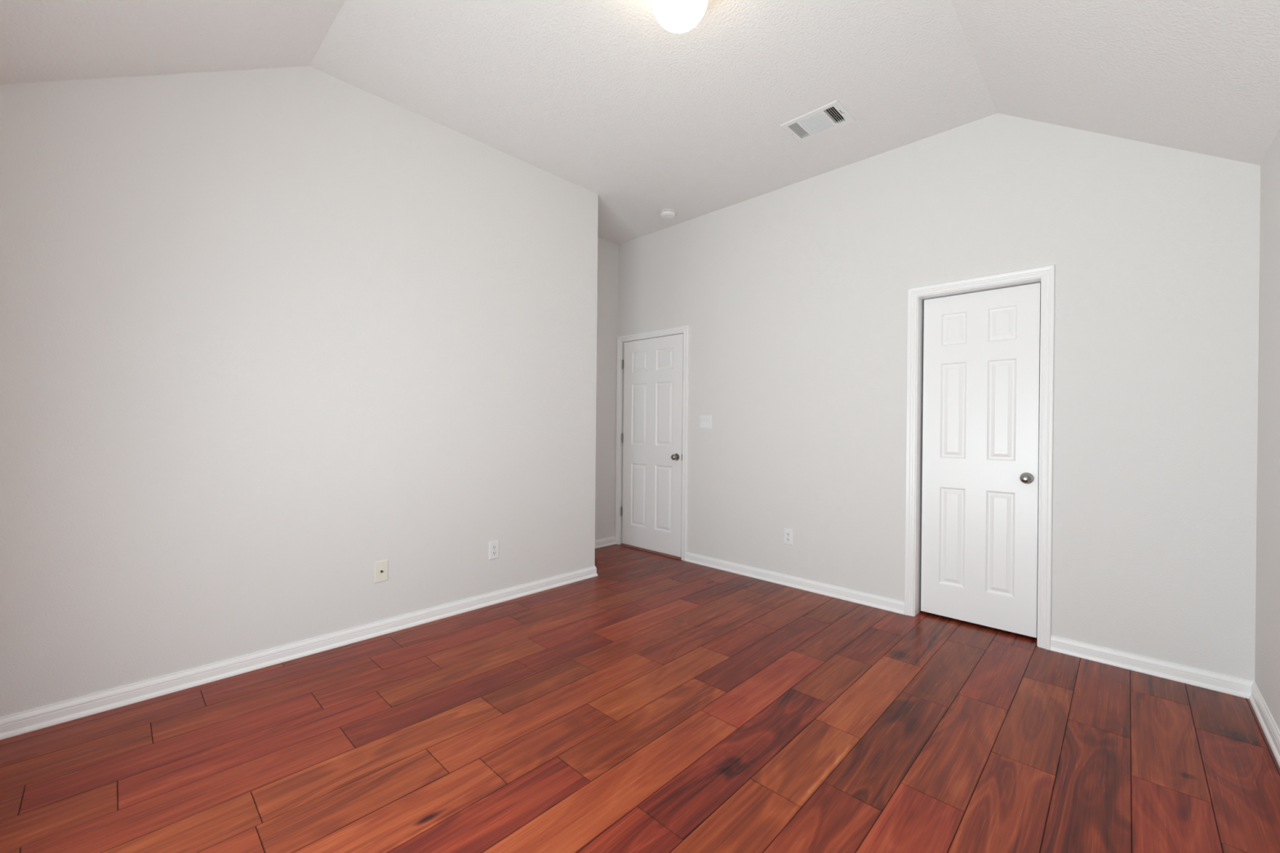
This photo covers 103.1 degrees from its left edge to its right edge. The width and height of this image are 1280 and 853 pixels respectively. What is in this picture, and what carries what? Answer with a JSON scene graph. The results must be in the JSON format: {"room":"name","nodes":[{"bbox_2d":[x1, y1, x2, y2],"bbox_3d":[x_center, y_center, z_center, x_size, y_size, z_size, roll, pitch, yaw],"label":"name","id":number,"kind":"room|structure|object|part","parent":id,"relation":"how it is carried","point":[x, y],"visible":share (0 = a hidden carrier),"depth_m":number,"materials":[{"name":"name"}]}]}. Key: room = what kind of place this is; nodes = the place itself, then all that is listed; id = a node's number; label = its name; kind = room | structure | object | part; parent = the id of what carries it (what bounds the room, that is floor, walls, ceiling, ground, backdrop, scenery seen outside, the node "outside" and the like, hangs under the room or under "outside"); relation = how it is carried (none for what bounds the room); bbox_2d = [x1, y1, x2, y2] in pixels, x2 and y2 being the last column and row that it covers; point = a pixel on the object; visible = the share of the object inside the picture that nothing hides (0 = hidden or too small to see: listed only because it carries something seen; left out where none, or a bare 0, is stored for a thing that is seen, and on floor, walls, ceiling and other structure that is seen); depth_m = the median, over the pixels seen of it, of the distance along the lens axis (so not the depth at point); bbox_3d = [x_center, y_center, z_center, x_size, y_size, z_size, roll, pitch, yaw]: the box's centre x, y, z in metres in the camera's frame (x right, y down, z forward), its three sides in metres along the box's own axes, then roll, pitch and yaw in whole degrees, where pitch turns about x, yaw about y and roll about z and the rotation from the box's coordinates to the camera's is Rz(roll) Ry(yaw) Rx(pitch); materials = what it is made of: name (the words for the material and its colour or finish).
{"room":"empty bedroom","nodes":[
{"label":"empty bedroom","id":0,"kind":"room"},
{"bbox_2d":[0,66,598,717],"bbox_3d":[-1.451,-0.327,2.971,0.100,3.058,3.080,1,0,44],"label":"wall","id":1,"kind":"structure","parent":0,"point":[268,338],"depth_m":2.48,"materials":[{"name":"white paint"}]},
{"bbox_2d":[0,536,616,739],"bbox_3d":[-1.364,1.143,3.490,0.708,0.078,3.965,1,0,44],"label":"baseboard","id":2,"kind":"structure","parent":1,"relation":"attached to","point":[19,723],"depth_m":2.45,"materials":[{"name":"white paint"}]},
{"bbox_2d":[374,560,387,582],"bbox_3d":[-1.466,0.823,2.884,0.017,0.118,0.072,1,0,44],"label":"outlet","id":3,"kind":"object","parent":1,"relation":"attached to","point":[380,566],"visible":1,"depth_m":2.88,"materials":[{"name":"white plastic"}]},
{"bbox_2d":[488,540,498,559],"bbox_3d":[-0.977,0.827,3.400,0.008,0.116,0.072,1,0,44],"label":"power outlet","id":4,"kind":"object","parent":1,"relation":"attached to","point":[494,545],"visible":1,"depth_m":3.40,"materials":[{"name":"white plastic"}]},
{"bbox_2d":[595,236,618,540],"bbox_3d":[-0.396,-0.320,4.638,0.689,3.058,0.985,1,0,44],"label":"wall","id":5,"kind":"structure","parent":0,"point":[607,251],"depth_m":5.06,"materials":[{"name":"white paint"}]},
{"bbox_2d":[0,544,1279,852],"bbox_3d":[-0.014,1.197,2.401,4.565,0.001,4.465,1,0,44],"label":"floor","id":6,"kind":"structure","parent":0,"point":[651,702],"depth_m":1.90,"materials":[{"name":"red wood"}]},
{"bbox_2d":[620,543,681,559],"bbox_3d":[0.119,1.187,4.880,0.780,0.012,0.106,1,0,44],"label":"threshold","id":7,"kind":"object","parent":6,"relation":"on","point":[624,544],"visible":0.59,"depth_m":4.82,"materials":[{"name":"red wood"}]},
{"bbox_2d":[0,0,1279,244],"bbox_3d":[-0.088,-1.544,2.365,4.265,0.696,4.080,1,0,44],"label":"ceiling","id":8,"kind":"structure","parent":0,"point":[597,96],"depth_m":2.42,"materials":[{"name":"white paint"}]},
{"bbox_2d":[660,208,675,219],"bbox_3d":[0.239,-1.818,4.359,0.134,0.047,0.134,1,0,44],"label":"smoke detector","id":9,"kind":"object","parent":8,"relation":"attached to","point":[667,214],"visible":1,"depth_m":4.32,"materials":[{"name":"white plastic"}]},
{"bbox_2d":[651,0,707,33],"bbox_3d":[0.158,-1.716,2.020,0.226,0.245,0.226,1,0,44],"label":"ceiling light","id":10,"kind":"object","parent":8,"relation":"attached to","point":[677,16],"visible":1,"depth_m":1.99,"materials":[{"name":"white glass"}]},
{"bbox_2d":[779,99,855,142],"bbox_3d":[1.070,-1.869,3.063,0.352,0.108,0.265,1,0,44],"label":"ceiling vent","id":11,"kind":"object","parent":8,"relation":"in","point":[832,116],"visible":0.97,"depth_m":3.06,"materials":[{"name":"white metal"}]},
{"bbox_2d":[617,113,1260,681],"bbox_3d":[1.310,-0.302,3.762,4.365,3.058,0.115,1,0,44],"label":"wall","id":12,"kind":"structure","parent":0,"point":[793,299],"depth_m":2.88,"materials":[{"name":"white paint"}]},
{"bbox_2d":[620,333,683,557],"bbox_3d":[0.090,0.168,4.835,0.777,2.016,0.099,1,0,44],"label":"door","id":13,"kind":"structure","parent":12,"relation":"in","point":[651,439],"depth_m":4.82,"materials":[{"name":"white paint"}]},
{"bbox_3d":[0.311,0.277,4.594,0.053,0.053,0.060,1,0,44],"label":"knob","id":14,"kind":"part","parent":13,"relation":"part of","materials":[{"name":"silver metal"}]},
{"bbox_2d":[615,324,688,560],"bbox_3d":[0.130,0.145,4.880,0.912,2.098,0.132,1,0,44],"label":"door frame","id":15,"kind":"structure","parent":12,"relation":"attached to","point":[684,330],"depth_m":4.96,"materials":[{"name":"white paint"}]},
{"bbox_2d":[700,415,711,428],"bbox_3d":[0.565,-0.039,4.388,0.118,0.116,0.010,1,0,44],"label":"light switch","id":16,"kind":"object","parent":12,"relation":"attached to","point":[705,420],"visible":1,"depth_m":4.38,"materials":[{"name":"white plastic"}]},
{"bbox_2d":[783,528,792,545],"bbox_3d":[1.123,0.834,3.847,0.072,0.116,0.007,1,0,44],"label":"power outlet","id":17,"kind":"object","parent":12,"relation":"attached to","point":[788,533],"visible":1,"depth_m":3.84,"materials":[{"name":"white plastic"}]},
{"bbox_2d":[684,551,904,614],"bbox_3d":[1.057,1.165,3.901,1.799,0.078,0.018,1,0,44],"label":"baseboard","id":18,"kind":"structure","parent":12,"relation":"attached to","point":[854,596],"depth_m":3.75,"materials":[{"name":"white paint"}]},
{"bbox_2d":[904,264,1054,650],"bbox_3d":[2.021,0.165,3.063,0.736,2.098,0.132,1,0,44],"label":"door frame","id":19,"kind":"structure","parent":12,"relation":"attached to","point":[1045,275],"depth_m":3.01,"materials":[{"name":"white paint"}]},
{"bbox_2d":[920,282,1040,637],"bbox_3d":[2.033,0.190,3.075,0.594,2.013,0.099,1,0,44],"label":"door","id":20,"kind":"structure","parent":12,"relation":"in","point":[981,406],"depth_m":3.06,"materials":[{"name":"white paint"}]},
{"bbox_3d":[2.195,0.297,2.891,0.053,0.053,0.060,1,0,44],"label":"knob","id":21,"kind":"part","parent":20,"relation":"part of","materials":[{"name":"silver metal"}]},
{"bbox_2d":[1254,127,1279,730],"bbox_3d":[1.390,0.026,0.770,0.100,2.412,4.085,1,0,44],"label":"wall","id":22,"kind":"structure","parent":0,"point":[1267,648],"depth_m":2.08,"materials":[{"name":"white paint"}]},
{"bbox_2d":[1050,635,1279,767],"bbox_3d":[1.127,1.170,1.097,0.714,0.078,3.965,1,0,44],"label":"baseboard","id":23,"kind":"structure","parent":22,"relation":"attached to","point":[1244,688],"depth_m":2.42,"materials":[{"name":"white paint"}]}
]}

